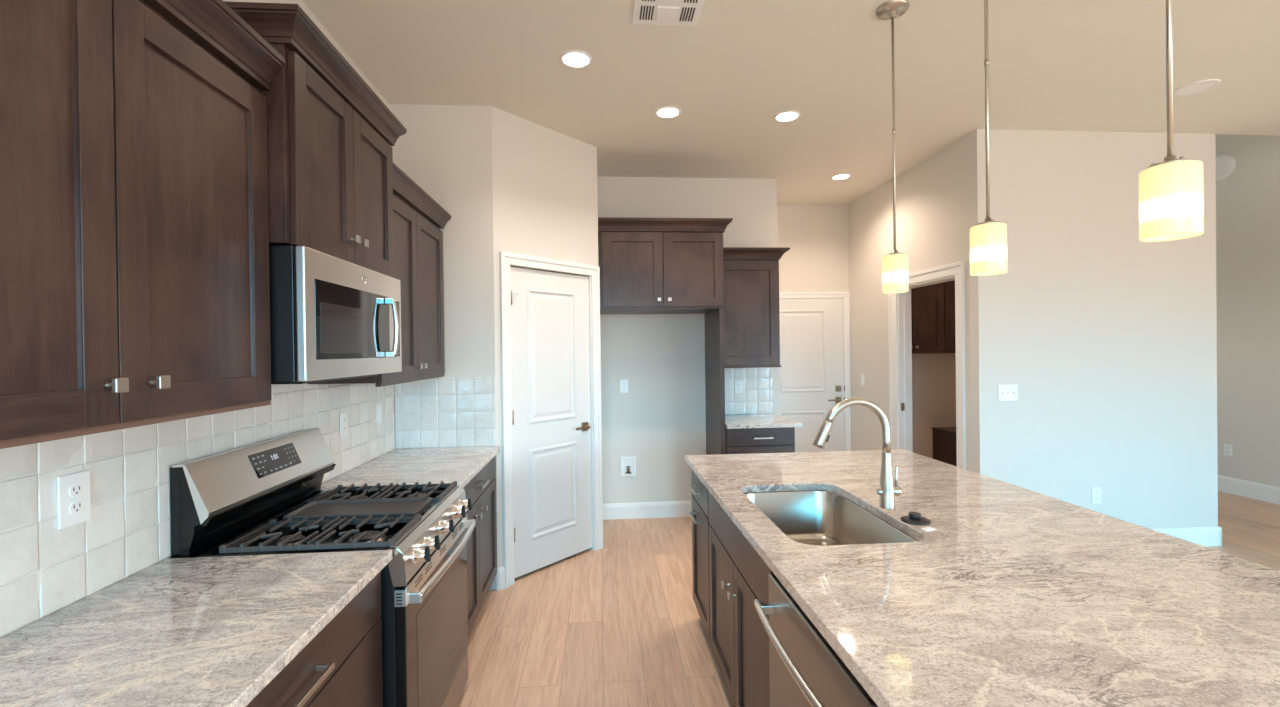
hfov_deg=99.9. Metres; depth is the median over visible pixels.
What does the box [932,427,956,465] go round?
base cabinet
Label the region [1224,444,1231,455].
wall outlet
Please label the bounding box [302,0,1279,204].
ceiling
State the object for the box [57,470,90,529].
wall outlet
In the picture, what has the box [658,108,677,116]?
diffuser
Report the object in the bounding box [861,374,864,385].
wall switch
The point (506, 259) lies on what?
trim
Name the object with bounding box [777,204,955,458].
wall
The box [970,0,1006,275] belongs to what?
pendant lamp
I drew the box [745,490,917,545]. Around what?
sink
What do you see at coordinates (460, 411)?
tile backsplash
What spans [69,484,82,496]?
receptacle
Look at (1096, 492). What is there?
wall outlet
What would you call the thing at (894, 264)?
pendant lamp
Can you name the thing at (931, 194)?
wall
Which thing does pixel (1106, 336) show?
wall
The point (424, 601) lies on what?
oven
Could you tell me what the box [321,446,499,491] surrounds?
countertop
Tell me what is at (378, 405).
wall switch
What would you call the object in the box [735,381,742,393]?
wall outlet
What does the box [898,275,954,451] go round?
trim
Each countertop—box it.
[0,550,392,706]
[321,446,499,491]
[685,449,1279,706]
[725,414,801,428]
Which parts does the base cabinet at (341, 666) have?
pull handle, drawer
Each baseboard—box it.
[496,566,504,590]
[603,501,691,519]
[1152,526,1221,546]
[1218,475,1279,504]
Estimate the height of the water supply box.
0.170 m
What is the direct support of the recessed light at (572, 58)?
in the ceiling
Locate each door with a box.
[510,267,591,577]
[779,298,844,451]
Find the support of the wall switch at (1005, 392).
attached to the wall at (1106, 336)
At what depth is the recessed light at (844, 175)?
4.87 m
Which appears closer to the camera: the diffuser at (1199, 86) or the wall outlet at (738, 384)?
the diffuser at (1199, 86)
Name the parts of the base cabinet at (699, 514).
pull handle, pull handle, drawer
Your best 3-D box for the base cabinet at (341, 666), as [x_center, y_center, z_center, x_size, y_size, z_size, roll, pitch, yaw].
[-1.026,1.073,1.119,0.660,0.883,0.978,-1,0,-4]
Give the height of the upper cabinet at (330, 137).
0.677 m
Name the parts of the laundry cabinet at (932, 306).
door, door, door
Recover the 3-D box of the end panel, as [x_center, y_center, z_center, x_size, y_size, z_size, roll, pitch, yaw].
[0.637,0.557,4.584,0.036,1.834,0.609,-1,0,-4]
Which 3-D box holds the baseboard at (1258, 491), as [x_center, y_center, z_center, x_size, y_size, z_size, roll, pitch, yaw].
[5.924,1.324,5.321,0.015,0.160,6.300,-1,0,-4]
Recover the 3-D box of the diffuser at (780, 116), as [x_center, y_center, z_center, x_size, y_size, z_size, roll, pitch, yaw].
[0.984,-1.586,3.602,0.137,0.002,0.137,0,0,35]
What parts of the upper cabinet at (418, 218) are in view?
door, light rail, crown moulding, door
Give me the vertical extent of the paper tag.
0.003 m
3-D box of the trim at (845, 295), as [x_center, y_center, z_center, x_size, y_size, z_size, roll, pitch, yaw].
[1.764,0.395,5.818,1.052,2.116,0.023,-1,0,-4]
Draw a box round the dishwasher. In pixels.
[754,573,877,706]
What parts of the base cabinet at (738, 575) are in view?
door, knob, knob, door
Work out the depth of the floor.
2.97 m
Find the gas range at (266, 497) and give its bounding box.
[170,428,475,706]
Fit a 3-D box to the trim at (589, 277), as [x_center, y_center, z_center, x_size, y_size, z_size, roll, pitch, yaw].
[-0.637,0.457,3.814,0.100,2.075,0.738,0,0,40]
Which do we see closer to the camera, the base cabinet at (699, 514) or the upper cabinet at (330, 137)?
the upper cabinet at (330, 137)
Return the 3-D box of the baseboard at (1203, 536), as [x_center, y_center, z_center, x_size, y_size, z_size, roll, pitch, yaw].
[3.393,1.374,3.940,1.882,0.140,0.015,-1,0,-4]
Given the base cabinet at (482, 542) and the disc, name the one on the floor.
the base cabinet at (482, 542)
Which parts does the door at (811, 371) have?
handle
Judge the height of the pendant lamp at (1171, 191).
1.303 m
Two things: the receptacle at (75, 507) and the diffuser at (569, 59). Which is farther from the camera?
the diffuser at (569, 59)
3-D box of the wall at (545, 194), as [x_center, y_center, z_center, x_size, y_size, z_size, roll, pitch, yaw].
[-0.653,-0.038,3.799,0.100,3.065,0.938,0,0,40]
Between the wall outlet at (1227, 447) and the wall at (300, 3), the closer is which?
the wall at (300, 3)
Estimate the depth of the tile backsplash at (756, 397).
4.91 m
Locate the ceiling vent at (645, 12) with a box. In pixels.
[632,0,703,25]
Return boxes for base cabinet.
[246,571,382,706]
[463,455,496,634]
[689,469,709,641]
[708,490,772,706]
[725,427,794,453]
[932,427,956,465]
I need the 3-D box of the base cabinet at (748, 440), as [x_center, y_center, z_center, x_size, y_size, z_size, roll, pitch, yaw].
[0.949,1.029,4.588,0.568,0.883,0.652,-1,0,-4]
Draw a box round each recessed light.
[560,50,591,67]
[655,106,680,117]
[774,110,799,121]
[831,173,850,179]
[1174,79,1220,95]
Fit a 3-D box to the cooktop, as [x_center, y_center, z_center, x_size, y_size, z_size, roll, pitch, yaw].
[-1.058,0.606,2.000,0.578,0.024,0.766,-1,0,-4]
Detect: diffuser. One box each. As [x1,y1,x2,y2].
[563,53,588,65]
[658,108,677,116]
[777,113,797,120]
[833,175,848,178]
[1178,81,1215,93]
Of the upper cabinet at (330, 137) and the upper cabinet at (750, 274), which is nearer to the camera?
the upper cabinet at (330, 137)
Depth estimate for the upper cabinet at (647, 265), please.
4.22 m
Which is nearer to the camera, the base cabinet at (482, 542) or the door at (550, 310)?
the base cabinet at (482, 542)
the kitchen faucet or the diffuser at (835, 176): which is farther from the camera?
the diffuser at (835, 176)
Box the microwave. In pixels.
[269,245,401,383]
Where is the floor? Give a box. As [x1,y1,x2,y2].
[457,491,1279,706]
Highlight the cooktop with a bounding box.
[198,486,458,556]
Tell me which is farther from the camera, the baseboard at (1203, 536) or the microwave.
the baseboard at (1203, 536)
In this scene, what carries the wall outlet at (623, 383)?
attached to the wall at (660, 420)
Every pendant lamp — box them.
[876,0,909,292]
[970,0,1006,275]
[1139,0,1203,241]
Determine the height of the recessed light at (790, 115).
0.008 m
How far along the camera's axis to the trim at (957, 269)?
4.10 m
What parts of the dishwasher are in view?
handle mount, handle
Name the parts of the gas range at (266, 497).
backguard panel, burner, burner, control knob, control panel, control knob, control knob, storage drawer, control knob, control knob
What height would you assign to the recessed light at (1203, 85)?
0.008 m
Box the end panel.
[705,308,725,454]
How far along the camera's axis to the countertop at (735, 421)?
4.39 m
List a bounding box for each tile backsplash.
[0,383,394,637]
[395,377,495,448]
[725,367,772,414]
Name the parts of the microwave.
handle mount, handle mount, handle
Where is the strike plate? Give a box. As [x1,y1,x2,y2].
[901,403,904,410]
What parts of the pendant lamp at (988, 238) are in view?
rod, lamp shade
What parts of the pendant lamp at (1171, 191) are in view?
rod, lamp shade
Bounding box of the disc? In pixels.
[1216,153,1235,179]
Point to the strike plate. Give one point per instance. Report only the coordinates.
(902, 404)
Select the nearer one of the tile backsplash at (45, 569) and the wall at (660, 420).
the tile backsplash at (45, 569)
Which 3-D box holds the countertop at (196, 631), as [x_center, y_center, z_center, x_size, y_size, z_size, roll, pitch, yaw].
[-1.038,0.616,1.119,0.651,0.030,0.983,-1,0,-4]
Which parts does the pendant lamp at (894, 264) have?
rod, lamp shade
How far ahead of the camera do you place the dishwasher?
1.32 m
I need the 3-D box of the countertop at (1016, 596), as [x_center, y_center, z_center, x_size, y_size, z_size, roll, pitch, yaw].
[0.996,0.587,1.760,1.286,0.030,2.653,-1,0,-4]
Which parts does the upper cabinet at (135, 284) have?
door, knob, light rail, knob, door, crown moulding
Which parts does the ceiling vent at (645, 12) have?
blade, blade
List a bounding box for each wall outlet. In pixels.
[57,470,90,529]
[340,412,347,436]
[620,380,627,392]
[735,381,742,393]
[1091,487,1100,503]
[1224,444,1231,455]
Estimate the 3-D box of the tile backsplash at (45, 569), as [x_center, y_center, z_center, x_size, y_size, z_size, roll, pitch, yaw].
[-1.429,0.347,1.979,0.009,0.507,2.761,-1,0,-4]
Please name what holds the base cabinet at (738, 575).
on the floor
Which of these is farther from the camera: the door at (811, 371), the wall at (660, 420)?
the door at (811, 371)
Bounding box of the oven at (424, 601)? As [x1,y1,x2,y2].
[380,513,475,706]
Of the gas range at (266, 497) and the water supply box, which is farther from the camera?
the water supply box
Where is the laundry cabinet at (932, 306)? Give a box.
[911,280,955,353]
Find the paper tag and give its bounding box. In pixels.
[921,527,934,530]
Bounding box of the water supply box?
[621,457,635,475]
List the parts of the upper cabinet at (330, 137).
crown moulding, door, knob, knob, door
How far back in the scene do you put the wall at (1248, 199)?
5.22 m
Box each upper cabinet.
[0,0,284,448]
[224,1,406,277]
[308,163,450,386]
[598,217,732,313]
[723,247,789,367]
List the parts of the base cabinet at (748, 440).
drawer, drawer, pull handle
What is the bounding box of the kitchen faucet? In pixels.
[812,397,901,508]
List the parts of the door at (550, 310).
handle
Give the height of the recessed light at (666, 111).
0.008 m
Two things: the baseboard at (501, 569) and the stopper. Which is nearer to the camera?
the stopper
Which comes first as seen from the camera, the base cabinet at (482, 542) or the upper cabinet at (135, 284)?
the upper cabinet at (135, 284)
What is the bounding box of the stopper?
[900,512,930,524]
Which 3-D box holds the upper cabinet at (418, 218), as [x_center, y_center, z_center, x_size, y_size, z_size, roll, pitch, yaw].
[-1.319,-0.358,2.868,0.357,1.008,1.011,-1,0,-4]
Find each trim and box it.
[499,251,602,587]
[585,276,593,550]
[779,292,850,450]
[888,261,965,468]
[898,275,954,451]
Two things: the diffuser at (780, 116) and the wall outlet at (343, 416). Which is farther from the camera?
the diffuser at (780, 116)
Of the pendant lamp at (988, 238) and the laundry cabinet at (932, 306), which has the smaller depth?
the pendant lamp at (988, 238)
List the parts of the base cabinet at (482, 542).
door, drawer, pull handle, door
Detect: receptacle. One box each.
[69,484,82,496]
[69,501,83,513]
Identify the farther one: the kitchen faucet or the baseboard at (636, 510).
the baseboard at (636, 510)
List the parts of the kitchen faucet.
spout, handle lever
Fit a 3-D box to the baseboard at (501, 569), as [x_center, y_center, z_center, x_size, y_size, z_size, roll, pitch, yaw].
[-0.889,1.430,3.424,0.021,0.140,0.056,0,0,40]
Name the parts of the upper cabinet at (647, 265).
door, crown moulding, door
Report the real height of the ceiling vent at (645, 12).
0.013 m
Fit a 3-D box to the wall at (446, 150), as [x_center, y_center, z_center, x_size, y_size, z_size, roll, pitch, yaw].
[-1.235,-0.028,3.436,0.627,3.065,0.100,-1,0,-4]
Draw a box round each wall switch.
[376,403,381,423]
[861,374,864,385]
[998,384,1017,400]
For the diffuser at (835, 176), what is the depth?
4.88 m
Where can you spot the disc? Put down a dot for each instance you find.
(1225, 162)
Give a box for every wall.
[166,0,388,558]
[389,104,497,589]
[492,106,597,566]
[597,177,779,503]
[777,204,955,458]
[848,136,968,469]
[966,129,1217,528]
[1215,134,1279,486]

